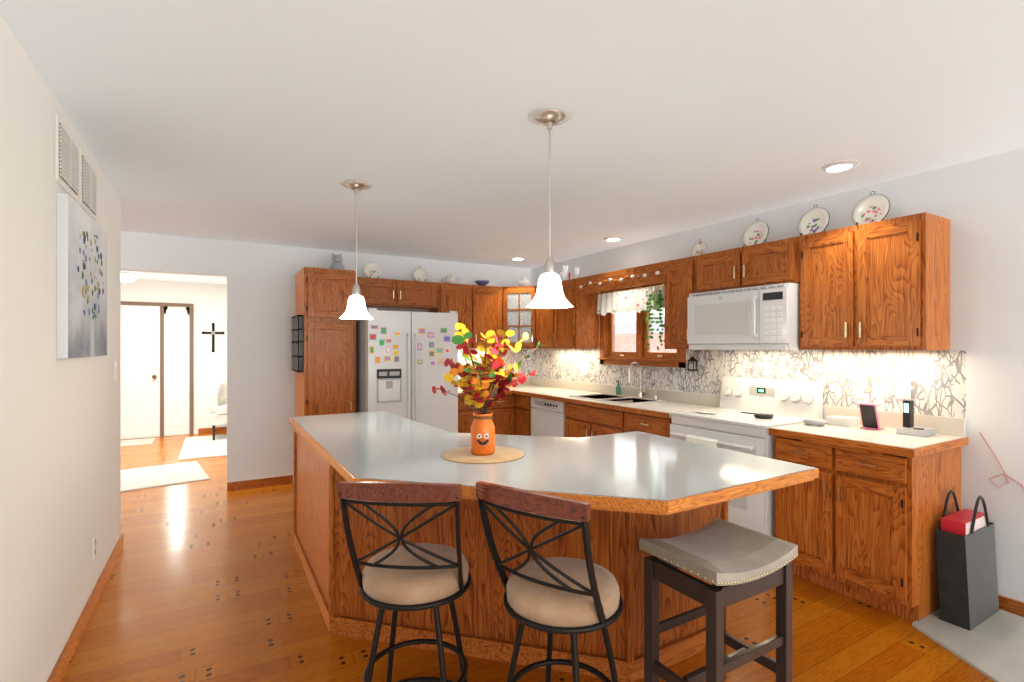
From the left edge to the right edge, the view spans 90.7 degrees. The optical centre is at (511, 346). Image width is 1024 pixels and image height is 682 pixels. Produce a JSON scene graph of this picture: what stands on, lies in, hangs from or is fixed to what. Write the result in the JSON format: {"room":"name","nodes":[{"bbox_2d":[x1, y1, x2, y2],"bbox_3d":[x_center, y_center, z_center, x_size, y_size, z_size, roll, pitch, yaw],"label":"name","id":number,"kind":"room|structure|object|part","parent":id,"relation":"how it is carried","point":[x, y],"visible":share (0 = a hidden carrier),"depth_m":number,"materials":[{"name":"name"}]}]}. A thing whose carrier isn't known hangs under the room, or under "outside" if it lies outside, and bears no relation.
{"room":"kitchen","nodes":[
{"label":"kitchen","id":0,"kind":"room"},
{"bbox_2d":[0,14,120,681],"bbox_3d":[-0.931,0.190,0.323,0.120,2.460,7.500,0,0,-30],"label":"wall","id":1,"kind":"structure","parent":0,"point":[60,463],"depth_m":1.97,"materials":[{"name":"white paint"}]},
{"bbox_2d":[55,113,83,204],"bbox_3d":[-2.003,-0.840,2.286,0.016,0.280,0.370,0,0,-30],"label":"air vent","id":2,"kind":"object","parent":1,"relation":"in","point":[68,160],"depth_m":2.27,"materials":[{"name":"white metal"}]},
{"bbox_2d":[57,193,106,358],"bbox_3d":[-2.138,-0.300,2.537,0.037,0.700,0.900,0,0,-30],"label":"painting","id":3,"kind":"object","parent":1,"relation":"attached to","point":[81,283],"visible":1,"depth_m":2.34,"materials":[{"name":"white fabric"}]},
{"bbox_2d":[47,534,122,681],"bbox_3d":[-0.886,1.377,0.358,0.034,0.085,7.514,0,0,-30],"label":"baseboard","id":4,"kind":"structure","parent":1,"relation":"attached to","point":[61,665],"depth_m":2.52,"materials":[{"name":"brown wood"}]},
{"bbox_2d":[80,153,96,220],"bbox_3d":[-2.221,-0.840,2.657,0.016,0.280,0.370,0,0,-30],"label":"air vent","id":5,"kind":"object","parent":1,"relation":"in","point":[90,177],"depth_m":2.65,"materials":[{"name":"white metal"}]},
{"bbox_2d":[92,534,96,560],"bbox_3d":[-2.308,1.110,2.797,0.008,0.120,0.080,0,0,-30],"label":"electrical outlet plate","id":6,"kind":"object","parent":1,"relation":"attached to","point":[94,547],"visible":1,"depth_m":2.78,"materials":[{"name":"white plastic"}]},
{"bbox_2d":[114,361,116,379],"bbox_3d":[-2.656,0.160,3.393,0.010,0.120,0.080,0,0,-30],"label":"switch plate","id":7,"kind":"object","parent":1,"relation":"attached to","point":[115,370],"visible":1,"depth_m":3.37,"materials":[{"name":"white plastic"}]},
{"bbox_2d":[121,280,226,438],"bbox_3d":[-5.258,0.190,8.231,8.260,2.460,0.120,0,0,-30],"label":"wall","id":8,"kind":"structure","parent":0,"point":[208,301],"depth_m":8.27,"materials":[{"name":"white paint"}]},
{"bbox_2d":[121,301,193,438],"bbox_3d":[-5.755,0.362,7.813,1.410,2.115,0.096,0,0,-30],"label":"door unit","id":9,"kind":"structure","parent":8,"relation":"in","point":[157,368],"depth_m":7.94,"materials":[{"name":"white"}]},
{"bbox_2d":[198,427,226,433],"bbox_3d":[-4.336,1.377,8.694,1.800,0.085,0.014,0,0,-30],"label":"baseboard","id":10,"kind":"structure","parent":8,"relation":"attached to","point":[217,429],"depth_m":8.32,"materials":[{"name":"brown wood"}]},
{"bbox_2d":[202,323,224,351],"bbox_3d":[-4.928,-0.150,8.340,0.326,0.488,0.021,0,0,-30],"label":"cross","id":11,"kind":"object","parent":8,"relation":"attached to","point":[212,333],"visible":1,"depth_m":8.33,"materials":[{"name":"black metal"}]},
{"bbox_2d":[121,231,530,482],"bbox_3d":[-1.789,0.190,5.628,4.910,2.460,0.120,0,0,-30],"label":"wall","id":12,"kind":"structure","parent":0,"point":[260,371],"depth_m":5.12,"materials":[{"name":"white paint"}]},
{"bbox_2d":[227,475,292,491],"bbox_3d":[-2.538,1.377,5.112,0.595,0.085,0.014,0,0,-30],"label":"baseboard","id":13,"kind":"structure","parent":12,"relation":"attached to","point":[272,481],"depth_m":5.10,"materials":[{"name":"brown wood"}]},
{"bbox_2d":[359,277,402,307],"bbox_3d":[-1.519,-0.585,5.521,0.556,0.290,0.330,0,0,-30],"label":"upper cabinet","id":14,"kind":"object","parent":12,"relation":"attached to","point":[376,292],"depth_m":5.42,"materials":[{"name":"brown wood"}]},
{"bbox_2d":[363,262,381,277],"bbox_3d":[-1.540,-0.837,5.589,0.200,0.212,0.155,0,0,-30],"label":"decorative plate","id":15,"kind":"object","parent":14,"relation":"on","point":[372,269],"visible":0.88,"depth_m":5.60,"materials":[{"name":"white ceramic"}]},
{"bbox_2d":[399,280,438,311],"bbox_3d":[-1.153,-0.585,5.735,0.556,0.290,0.330,0,0,-30],"label":"upper cabinet","id":16,"kind":"object","parent":12,"relation":"attached to","point":[416,294],"depth_m":5.64,"materials":[{"name":"brown wood"}]},
{"bbox_2d":[413,267,426,281],"bbox_3d":[-1.066,-0.835,5.867,0.172,0.206,0.155,0,0,-30],"label":"decorative plate","id":17,"kind":"object","parent":16,"relation":"on","point":[420,274],"visible":0.79,"depth_m":5.88,"materials":[{"name":"white ceramic"}]},
{"bbox_2d":[431,283,466,345],"bbox_3d":[-0.702,-0.355,6.000,0.488,0.750,0.330,0,0,-30],"label":"upper cabinet","id":18,"kind":"object","parent":12,"relation":"attached to","point":[452,297],"depth_m":5.84,"materials":[{"name":"brown wood"}]},
{"bbox_2d":[442,273,458,283],"bbox_3d":[-0.730,-0.802,5.995,0.228,0.141,0.131,0,0,-30],"label":"teapot","id":19,"kind":"object","parent":18,"relation":"on","point":[449,278],"visible":0.83,"depth_m":5.95,"materials":[{"name":"white ceramic"}]},
{"bbox_2d":[467,285,510,347],"bbox_3d":[-0.368,-0.355,6.175,0.530,0.750,0.367,0,0,-30],"label":"upper cabinet","id":20,"kind":"object","parent":12,"relation":"attached to","point":[484,303],"depth_m":6.03,"materials":[{"name":"brown wood"}]},
{"bbox_2d":[475,280,489,285],"bbox_3d":[-0.366,-0.769,6.197,0.187,0.076,0.187,0,0,-30],"label":"bowl","id":21,"kind":"object","parent":20,"relation":"on","point":[482,282],"visible":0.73,"depth_m":6.14,"materials":[{"name":"blue ceramic"}]},
{"bbox_2d":[458,348,530,379],"bbox_3d":[-0.373,0.213,6.388,1.452,0.383,0.002,0,0,-30],"label":"paper","id":22,"kind":"object","parent":12,"relation":"attached to","point":[525,367],"visible":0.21,"depth_m":6.62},
{"bbox_2d":[458,377,530,387],"bbox_3d":[-0.367,0.455,6.377,1.450,0.100,0.020,0,0,-30],"label":"backsplash","id":23,"kind":"structure","parent":12,"relation":"attached to","point":[528,381],"depth_m":6.70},
{"bbox_2d":[0,0,1023,283],"bbox_3d":[-2.596,-1.090,3.694,8.260,0.100,15.000,0,0,-30],"label":"ceiling","id":24,"kind":"structure","parent":0,"point":[272,122],"depth_m":2.21,"materials":[{"name":"white paint"}]},
{"bbox_2d":[121,272,137,281],"bbox_3d":[-5.452,-0.974,7.120,0.300,0.131,0.300,0,0,-30],"label":"ceiling light","id":25,"kind":"object","parent":24,"relation":"attached to","point":[129,277],"depth_m":7.06,"materials":[{"name":"silver metal"}]},
{"bbox_2d":[339,179,372,318],"bbox_3d":[-0.997,-0.610,3.241,0.212,0.860,0.212,0,0,-30],"label":"pendant light","id":26,"kind":"object","parent":24,"relation":"hanging from","point":[356,307],"visible":1,"depth_m":3.20,"materials":[{"name":"white glass"}]},
{"bbox_3d":[-0.997,-0.255,3.241,0.212,0.150,0.212,0,0,-30],"label":"lamp shade","id":27,"kind":"part","parent":26,"relation":"part of","materials":[{"name":"white glass"}]},
{"bbox_2d":[510,257,525,259],"bbox_3d":[0.072,-1.034,5.944,0.189,0.011,0.189,0,0,39],"label":"recessed light","id":28,"kind":"object","parent":24,"relation":"in","point":[514,258],"depth_m":5.90,"materials":[{"name":"white"}]},
{"bbox_2d":[526,106,572,308],"bbox_3d":[0.170,-0.610,2.279,0.212,0.860,0.212,0,0,-30],"label":"pendant light","id":29,"kind":"object","parent":24,"relation":"hanging from","point":[549,294],"visible":1,"depth_m":2.24,"materials":[{"name":"white glass"}]},
{"bbox_3d":[0.170,-0.255,2.279,0.212,0.150,0.212,0,0,-30],"label":"lamp shade","id":30,"kind":"part","parent":29,"relation":"part of","materials":[{"name":"white glass"}]},
{"bbox_2d":[604,236,622,240],"bbox_3d":[0.974,-1.034,4.861,0.189,0.011,0.189,0,0,21],"label":"recessed light","id":31,"kind":"object","parent":24,"relation":"in","point":[615,238],"depth_m":4.83,"materials":[{"name":"white glass"}]},
{"bbox_2d":[820,160,858,171],"bbox_3d":[1.884,-1.034,2.914,0.189,0.011,0.189,0,0,39],"label":"recessed light","id":32,"kind":"object","parent":24,"relation":"in","point":[838,166],"depth_m":2.89,"materials":[{"name":"white glass"}]},
{"bbox_2d":[503,286,530,343],"bbox_3d":[0.088,-0.372,6.116,0.290,0.645,0.290,0,0,-30],"label":"upper cabinet","id":33,"kind":"object","parent":0,"relation":"attached to","point":[516,316],"depth_m":6.15,"materials":[{"name":"brown wood"}]},
{"bbox_2d":[517,276,530,285],"bbox_3d":[0.151,-0.814,6.373,0.256,0.166,0.156,0,0,-30],"label":"teapot","id":34,"kind":"object","parent":33,"relation":"on","point":[524,281],"visible":0.73,"depth_m":6.31,"materials":[{"name":"white ceramic"}]},
{"bbox_3d":[0.145,-0.355,6.334,0.610,0.750,0.611,0,0,-30],"label":"cabinet corner glass","id":35,"kind":"part","parent":33,"relation":"part of","materials":[{"name":"brown wood"}]},
{"bbox_2d":[61,432,993,681],"bbox_3d":[-2.596,1.470,3.694,8.260,0.100,15.000,0,0,-30],"label":"floor","id":36,"kind":"structure","parent":0,"point":[207,581],"depth_m":2.60,"materials":[{"name":"brown wood"}]},
{"bbox_2d":[121,438,154,446],"bbox_3d":[-5.729,1.415,7.393,0.800,0.010,0.550,0,0,-30],"label":"door mat","id":37,"kind":"object","parent":36,"relation":"on","point":[135,442],"visible":0.46,"depth_m":7.44,"materials":[{"name":"beige fabric"}]},
{"bbox_2d":[121,461,209,491],"bbox_3d":[-3.955,1.414,5.506,1.011,0.012,1.068,0,0,-39],"label":"entry rug","id":38,"kind":"object","parent":36,"relation":"on","point":[157,476],"visible":0.59,"depth_m":5.53,"materials":[{"name":"white fabric"}]},
{"bbox_2d":[178,434,226,459],"bbox_3d":[-3.802,1.414,7.567,1.900,0.012,1.800,0,0,-30],"label":"entry rug","id":39,"kind":"object","parent":36,"relation":"on","point":[198,447],"visible":0.41,"depth_m":7.06,"materials":[{"name":"white fabric"}]},
{"bbox_2d":[210,378,226,439],"bbox_3d":[-4.372,0.954,8.026,0.720,0.905,0.730,0,0,-30],"label":"accent chair","id":40,"kind":"object","parent":39,"relation":"on","point":[218,402],"visible":0.42,"depth_m":7.74,"materials":[{"name":"white fabric"}]},
{"bbox_2d":[295,267,358,416],"bbox_3d":[-1.894,0.335,5.127,0.480,2.170,0.630,0,0,-30],"label":"tall cabinet","id":41,"kind":"object","parent":36,"relation":"on","point":[326,385],"depth_m":4.86,"materials":[{"name":"brown wood"}]},
{"bbox_2d":[292,315,302,371],"bbox_3d":[-2.117,-0.030,4.984,0.045,0.540,0.460,0,0,-30],"label":"wine rack","id":42,"kind":"object","parent":41,"relation":"attached to","point":[297,343],"visible":1,"depth_m":4.81,"materials":[{"name":"black metal"}]},
{"bbox_2d":[329,253,344,269],"bbox_3d":[-1.801,-0.859,5.204,0.150,0.215,0.150,0,0,-30],"label":"cookie jar","id":43,"kind":"object","parent":41,"relation":"on","point":[336,263],"visible":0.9,"depth_m":5.16,"materials":[{"name":"grey ceramic"}]},
{"bbox_2d":[338,481,471,681],"bbox_3d":[-0.371,0.933,1.866,0.536,0.970,0.539,0,0,-30],"label":"barstool","id":44,"kind":"object","parent":36,"relation":"on","point":[410,576],"visible":1,"depth_m":1.75,"materials":[{"name":"black metal"}]},
{"bbox_3d":[-0.361,0.845,1.910,0.394,0.090,0.394,0,0,-30],"label":"seat","id":45,"kind":"part","parent":44,"relation":"part of","materials":[{"name":"beige fabric"}]},
{"bbox_2d":[356,308,457,432],"bbox_3d":[-1.165,0.520,5.354,0.930,1.776,0.905,0,0,-30],"label":"refrigerator","id":46,"kind":"object","parent":36,"relation":"on","point":[402,369],"visible":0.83,"depth_m":4.99,"materials":[{"name":"white enameled metal"},{"name":"black plastic"}]},
{"bbox_2d":[458,396,479,432],"bbox_3d":[-0.661,0.982,5.855,0.415,0.875,0.622,0,0,-30],"label":"base cabinet","id":47,"kind":"object","parent":36,"relation":"on","point":[465,418],"depth_m":5.58,"materials":[{"name":"brown wood"}]},
{"bbox_2d":[486,392,510,434],"bbox_3d":[-0.280,0.982,6.044,0.433,0.875,0.682,0,0,-30],"label":"base cabinet","id":48,"kind":"object","parent":36,"relation":"on","point":[501,409],"depth_m":5.82,"materials":[{"name":"brown wood"}]},
{"bbox_2d":[290,423,727,681],"bbox_3d":[-0.256,0.983,3.044,1.672,0.876,2.342,0,0,-30],"label":"kitchen island","id":49,"kind":"object","parent":36,"relation":"on","point":[488,631],"depth_m":2.33,"materials":[{"name":"brown wood"}]},
{"bbox_2d":[289,411,818,562],"bbox_3d":[-0.153,0.557,2.878,1.730,0.097,2.780,0,0,-30],"label":"island countertop","id":50,"kind":"structure","parent":49,"relation":"on","point":[626,479],"depth_m":2.24,"materials":[{"name":"white laminate"}]},
{"bbox_2d":[432,323,544,463],"bbox_3d":[-0.111,0.194,2.366,0.524,0.619,0.415,0,0,-30],"label":"centerpiece","id":51,"kind":"object","parent":50,"relation":"on","point":[491,383],"visible":1,"depth_m":2.32,"materials":[{"name":"plant"}]},
{"bbox_2d":[470,411,495,455],"bbox_3d":[-0.134,0.405,2.363,0.115,0.188,0.124,0,0,-30],"label":"jar","id":52,"kind":"object","parent":51,"relation":"on","point":[482,427],"depth_m":2.32,"materials":[{"name":"orange ceramic"}]},
{"bbox_2d":[511,392,562,435],"bbox_3d":[0.354,0.982,5.912,0.676,0.875,0.349,0,0,-30],"label":"base cabinet","id":53,"kind":"object","parent":36,"relation":"on","point":[521,407],"depth_m":5.79,"materials":[{"name":"brown wood"}]},
{"bbox_2d":[458,384,542,395],"bbox_3d":[-0.208,0.525,6.106,1.450,0.040,0.648,0,0,-30],"label":"countertop","id":54,"kind":"structure","parent":53,"relation":"on","point":[460,393],"depth_m":6.26,"materials":[{"name":"beige laminate"}]},
{"bbox_2d":[509,378,517,386],"bbox_3d":[0.019,0.435,6.330,0.120,0.139,0.117,0,0,-30],"label":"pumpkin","id":55,"kind":"object","parent":54,"relation":"on","point":[515,384],"visible":0.48,"depth_m":6.29,"materials":[{"name":"red"}]},
{"bbox_2d":[531,397,564,436],"bbox_3d":[0.598,0.985,5.487,0.586,0.870,0.610,0,0,-30],"label":"dishwasher","id":56,"kind":"object","parent":36,"relation":"on","point":[548,418],"visible":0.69,"depth_m":5.33,"materials":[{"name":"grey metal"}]},
{"bbox_2d":[476,481,622,681],"bbox_3d":[0.166,0.933,1.741,0.526,0.970,0.518,0,0,-30],"label":"barstool","id":57,"kind":"object","parent":36,"relation":"on","point":[573,597],"visible":1,"depth_m":1.62,"materials":[{"name":"black metal"}]},
{"bbox_3d":[0.177,0.845,1.773,0.394,0.090,0.394,0,0,-30],"label":"seat","id":58,"kind":"part","parent":57,"relation":"part of","materials":[{"name":"beige fabric"}]},
{"bbox_2d":[565,404,622,437],"bbox_3d":[1.005,0.982,4.859,0.620,0.875,0.866,0,0,-30],"label":"base cabinet","id":59,"kind":"object","parent":36,"relation":"on","point":[581,420],"depth_m":4.72,"materials":[{"name":"brown wood"}]},
{"bbox_2d":[515,388,710,419],"bbox_3d":[0.891,0.520,5.026,0.647,0.050,2.327,0,0,-30],"label":"countertop","id":60,"kind":"structure","parent":59,"relation":"on","point":[568,395],"depth_m":4.49,"materials":[{"name":"beige laminate"}]},
{"bbox_2d":[615,380,620,394],"bbox_3d":[1.089,0.419,5.184,0.056,0.144,0.052,0,0,-30],"label":"soap bottle","id":61,"kind":"object","parent":60,"relation":"on","point":[618,388],"depth_m":5.17,"materials":[{"name":"green plastic"}]},
{"bbox_2d":[579,392,662,403],"bbox_3d":[0.992,0.594,4.872,0.480,0.203,0.841,0,0,-30],"label":"sink","id":62,"kind":"object","parent":60,"relation":"in","point":[611,397],"depth_m":4.93,"materials":[{"name":"black metal"}]},
{"bbox_2d":[627,362,658,399],"bbox_3d":[1.240,0.319,4.813,0.196,0.346,0.249,0,0,-30],"label":"faucet","id":63,"kind":"object","parent":60,"relation":"on","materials":[{"name":"silver metal"}]},
{"bbox_2d":[623,412,671,437],"bbox_3d":[1.358,0.982,4.257,0.620,0.875,0.529,0,0,-30],"label":"base cabinet","id":64,"kind":"object","parent":36,"relation":"on","point":[657,425],"depth_m":4.09,"materials":[{"name":"brown wood"}]},
{"bbox_2d":[639,518,797,681],"bbox_3d":[0.787,1.078,1.940,0.475,0.684,0.364,0,0,-30],"label":"stool","id":65,"kind":"object","parent":36,"relation":"on","point":[732,563],"visible":1,"depth_m":1.88,"materials":[{"name":"brown wood"}]},
{"bbox_3d":[0.787,0.778,1.940,0.475,0.082,0.364,0,0,-30],"label":"seat","id":66,"kind":"part","parent":65,"relation":"part of","materials":[{"name":"beige leather"}]},
{"bbox_2d":[670,376,822,536],"bbox_3d":[1.645,0.833,3.649,0.726,1.175,0.774,0,0,-30],"label":"range","id":67,"kind":"object","parent":36,"relation":"on","point":[746,415],"visible":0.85,"depth_m":3.52,"materials":[{"name":"white enamel"},{"name":"white metal"},{"name":"black glass"}]},
{"bbox_2d":[769,432,818,583],"bbox_3d":[2.011,0.982,3.144,0.620,0.875,0.430,0,0,-30],"label":"base cabinet","id":68,"kind":"object","parent":36,"relation":"on","point":[796,507],"depth_m":3.03,"materials":[{"name":"brown wood"}]},
{"bbox_2d":[819,444,966,621],"bbox_3d":[2.162,0.982,2.886,0.620,0.875,0.432,0,0,-30],"label":"base cabinet","id":69,"kind":"object","parent":36,"relation":"on","point":[859,516],"depth_m":2.69,"materials":[{"name":"brown wood"}]},
{"bbox_2d":[771,420,966,455],"bbox_3d":[2.080,0.525,3.000,0.647,0.040,0.750,0,0,-30],"label":"countertop","id":70,"kind":"structure","parent":69,"relation":"on","point":[886,439],"depth_m":2.81,"materials":[{"name":"beige laminate"}]},
{"bbox_2d":[802,418,825,425],"bbox_3d":[1.943,0.482,3.250,0.110,0.035,0.136,0,0,-30],"label":"blood pressure cuff","id":71,"kind":"object","parent":70,"relation":"on","point":[815,421],"visible":0.96,"depth_m":3.21,"materials":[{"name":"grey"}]},
{"bbox_2d":[826,415,859,426],"bbox_3d":[2.130,0.478,3.256,0.130,0.052,0.140,0,0,-30],"label":"monitor","id":72,"kind":"object","parent":70,"relation":"on","point":[843,421],"visible":1,"depth_m":3.22,"materials":[{"name":"white plastic"}]},
{"bbox_2d":[859,403,883,429],"bbox_3d":[2.206,0.425,3.103,0.115,0.158,0.090,0,0,-30],"label":"tablet","id":73,"kind":"object","parent":70,"relation":"on","point":[869,416],"visible":1,"depth_m":3.08,"materials":[{"name":"pink"}]},
{"bbox_2d":[896,400,935,436],"bbox_3d":[2.326,0.409,2.913,0.160,0.190,0.130,0,0,-30],"label":"cordless phone","id":74,"kind":"object","parent":70,"relation":"on","point":[909,428],"visible":1,"depth_m":2.93,"materials":[{"name":"white plastic"}]},
{"bbox_2d":[912,609,1023,681],"bbox_3d":[2.409,1.413,0.364,2.724,0.014,4.190,0,0,-30],"label":"carpet floor","id":75,"kind":"structure","parent":36,"relation":"on","point":[992,647],"depth_m":2.41,"materials":[{"name":"beige carpet"}]},
{"bbox_2d":[936,490,998,630],"bbox_3d":[2.393,1.087,2.660,0.380,0.636,0.147,0,0,-30],"label":"tote bag","id":76,"kind":"object","parent":75,"relation":"on","point":[967,570],"visible":1,"depth_m":2.58,"materials":[{"name":"black"}]},
{"bbox_2d":[659,256,694,348],"bbox_3d":[1.518,-0.355,4.270,0.330,0.750,0.331,0,0,-30],"label":"upper cabinet","id":77,"kind":"object","parent":0,"relation":"attached to","point":[678,275],"depth_m":4.20,"materials":[{"name":"brown wood"}]},
{"bbox_2d":[691,239,706,255],"bbox_3d":[1.589,-0.831,4.295,0.044,0.173,0.152,0,0,-30],"label":"plate","id":78,"kind":"object","parent":77,"relation":"on","point":[699,248],"visible":0.79,"depth_m":4.31,"materials":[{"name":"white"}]},
{"bbox_2d":[695,249,730,292],"bbox_3d":[1.724,-0.577,3.920,0.330,0.305,0.481,0,0,-30],"label":"upper cabinet","id":79,"kind":"object","parent":0,"relation":"attached to","point":[712,270],"depth_m":3.90,"materials":[{"name":"brown wood"}]},
{"bbox_2d":[731,236,798,288],"bbox_3d":[1.900,-0.577,3.619,0.330,0.305,0.481,0,0,-30],"label":"upper cabinet","id":80,"kind":"object","parent":0,"relation":"attached to","point":[773,262],"depth_m":3.52,"materials":[{"name":"brown wood"}]},
{"bbox_2d":[687,283,798,349],"bbox_3d":[1.754,-0.198,3.736,0.457,0.441,0.810,0,0,-30],"label":"over-the-range microwave","id":81,"kind":"object","parent":80,"relation":"attached to","point":[765,317],"visible":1,"depth_m":3.54,"materials":[{"name":"white"}]},
{"bbox_2d":[743,218,768,246],"bbox_3d":[1.837,-0.854,3.825,0.155,0.245,0.212,0,0,-30],"label":"plate","id":82,"kind":"object","parent":80,"relation":"on","point":[756,232],"visible":0.88,"depth_m":3.84,"materials":[{"name":"white ceramic"}]},
{"bbox_2d":[531,148,1023,601],"bbox_3d":[2.508,0.190,3.037,0.120,2.460,8.700,0,0,-30],"label":"wall","id":83,"kind":"structure","parent":0,"point":[979,203],"depth_m":2.79,"materials":[{"name":"white paint"}]},
{"bbox_2d":[527,286,554,347],"bbox_3d":[0.506,-0.355,5.959,0.367,0.750,0.499,0,0,-30],"label":"upper cabinet","id":84,"kind":"object","parent":83,"relation":"attached to","point":[542,319],"depth_m":5.95,"materials":[{"name":"brown wood"}]},
{"bbox_2d":[555,276,598,347],"bbox_3d":[0.697,-0.355,5.670,0.330,0.750,0.456,0,0,-30],"label":"upper cabinet","id":85,"kind":"object","parent":83,"relation":"attached to","point":[577,326],"depth_m":5.47,"materials":[{"name":"brown wood"}]},
{"bbox_2d":[560,265,569,279],"bbox_3d":[0.614,-0.826,5.745,0.068,0.190,0.103,0,0,-18],"label":"crystal glass","id":86,"kind":"object","parent":85,"relation":"on","point":[564,271],"depth_m":5.74,"materials":[{"name":"clear glass"}]},
{"bbox_2d":[596,282,686,367],"bbox_3d":[1.248,-0.255,5.022,0.285,0.890,1.180,0,0,-30],"label":"kitchen window","id":87,"kind":"structure","parent":83,"relation":"in","point":[643,301],"depth_m":5.03,"materials":[{"name":"brown wood"}]},
{"bbox_2d":[596,282,683,315],"bbox_3d":[1.212,-0.452,5.001,0.061,0.249,1.180,0,0,-30],"label":"valance curtain","id":88,"kind":"object","parent":87,"relation":"hanging from","point":[629,300],"depth_m":5.04,"materials":[{"name":"white fabric"}]},
{"bbox_2d":[642,284,666,350],"bbox_3d":[1.330,-0.273,4.728,0.130,0.623,0.260,0,0,-30],"label":"hanging plant","id":89,"kind":"object","parent":87,"relation":"on","point":[655,295],"depth_m":4.70,"materials":[{"name":"green plant"}]},
{"bbox_2d":[531,348,965,418],"bbox_3d":[1.403,0.213,4.798,0.002,0.383,4.538,0,0,-30],"label":"backsplash","id":90,"kind":"structure","parent":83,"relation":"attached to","point":[855,378],"depth_m":3.51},
{"bbox_2d":[583,364,586,374],"bbox_3d":[0.831,0.260,5.763,0.006,0.120,0.080,0,0,-30],"label":"outlet","id":91,"kind":"object","parent":90,"relation":"attached to","point":[584,365],"depth_m":5.76,"materials":[{"name":"white plastic"}]},
{"bbox_2d":[688,351,696,370],"bbox_3d":[1.584,0.124,4.431,0.056,0.172,0.060,0,0,-30],"label":"lantern","id":92,"kind":"object","parent":90,"relation":"attached to","point":[692,366],"depth_m":4.42,"materials":[{"name":"black metal"}]},
{"bbox_2d":[895,379,910,399],"bbox_3d":[2.386,0.260,3.093,0.026,0.120,0.080,0,0,-30],"label":"outlet","id":93,"kind":"object","parent":90,"relation":"attached to","point":[902,388],"depth_m":3.09,"materials":[{"name":"white plastic"}]},
{"bbox_2d":[531,377,965,435],"bbox_3d":[1.398,0.455,4.782,0.020,0.100,4.516,0,0,-30],"label":"backsplash","id":94,"kind":"structure","parent":83,"relation":"attached to","point":[950,426],"depth_m":3.48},
{"bbox_2d":[979,432,1023,487],"bbox_3d":[2.805,0.550,2.400,0.005,0.504,0.904,0,0,-30],"label":"wire","id":95,"kind":"object","parent":83,"relation":"attached to","point":[1001,467],"visible":1,"depth_m":2.72,"materials":[{"name":"pink"}]},
{"bbox_2d":[998,594,1023,616],"bbox_3d":[3.597,1.377,1.049,0.014,0.085,4.170,0,0,-30],"label":"baseboard","id":96,"kind":"structure","parent":83,"relation":"attached to","point":[1013,606],"depth_m":2.67,"materials":[{"name":"brown wood"}]},
{"bbox_2d":[799,229,838,349],"bbox_3d":[2.126,-0.355,3.235,0.330,0.750,0.411,0,0,-30],"label":"upper cabinet","id":97,"kind":"object","parent":0,"relation":"attached to","point":[818,252],"depth_m":3.21,"materials":[{"name":"brown wood"}]},
{"bbox_2d":[798,205,829,235],"bbox_3d":[2.054,-0.854,3.455,0.155,0.245,0.212,0,0,-30],"label":"plate","id":98,"kind":"object","parent":97,"relation":"on","point":[814,220],"visible":0.77,"depth_m":3.46,"materials":[{"name":"white ceramic"}]},
{"bbox_2d":[839,212,949,349],"bbox_3d":[2.267,-0.355,2.994,0.330,0.750,0.411,0,0,-30],"label":"upper cabinet","id":99,"kind":"object","parent":0,"relation":"attached to","point":[894,273],"depth_m":2.87,"materials":[{"name":"brown wood"}]},
{"bbox_2d":[852,191,889,224],"bbox_3d":[2.232,-0.854,3.153,0.155,0.245,0.212,0,0,-30],"label":"decorative plate","id":100,"kind":"object","parent":99,"relation":"on","point":[874,207],"visible":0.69,"depth_m":3.16,"materials":[{"name":"white ceramic"}]},
{"label":"outside","id":101,"kind":"structure","parent":0,"visible":0},
{"bbox_2d":[615,308,676,352],"bbox_3d":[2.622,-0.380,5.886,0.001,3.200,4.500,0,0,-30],"label":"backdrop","id":102,"kind":"structure","parent":101,"point":[631,343],"depth_m":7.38,"materials":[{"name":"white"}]}
]}

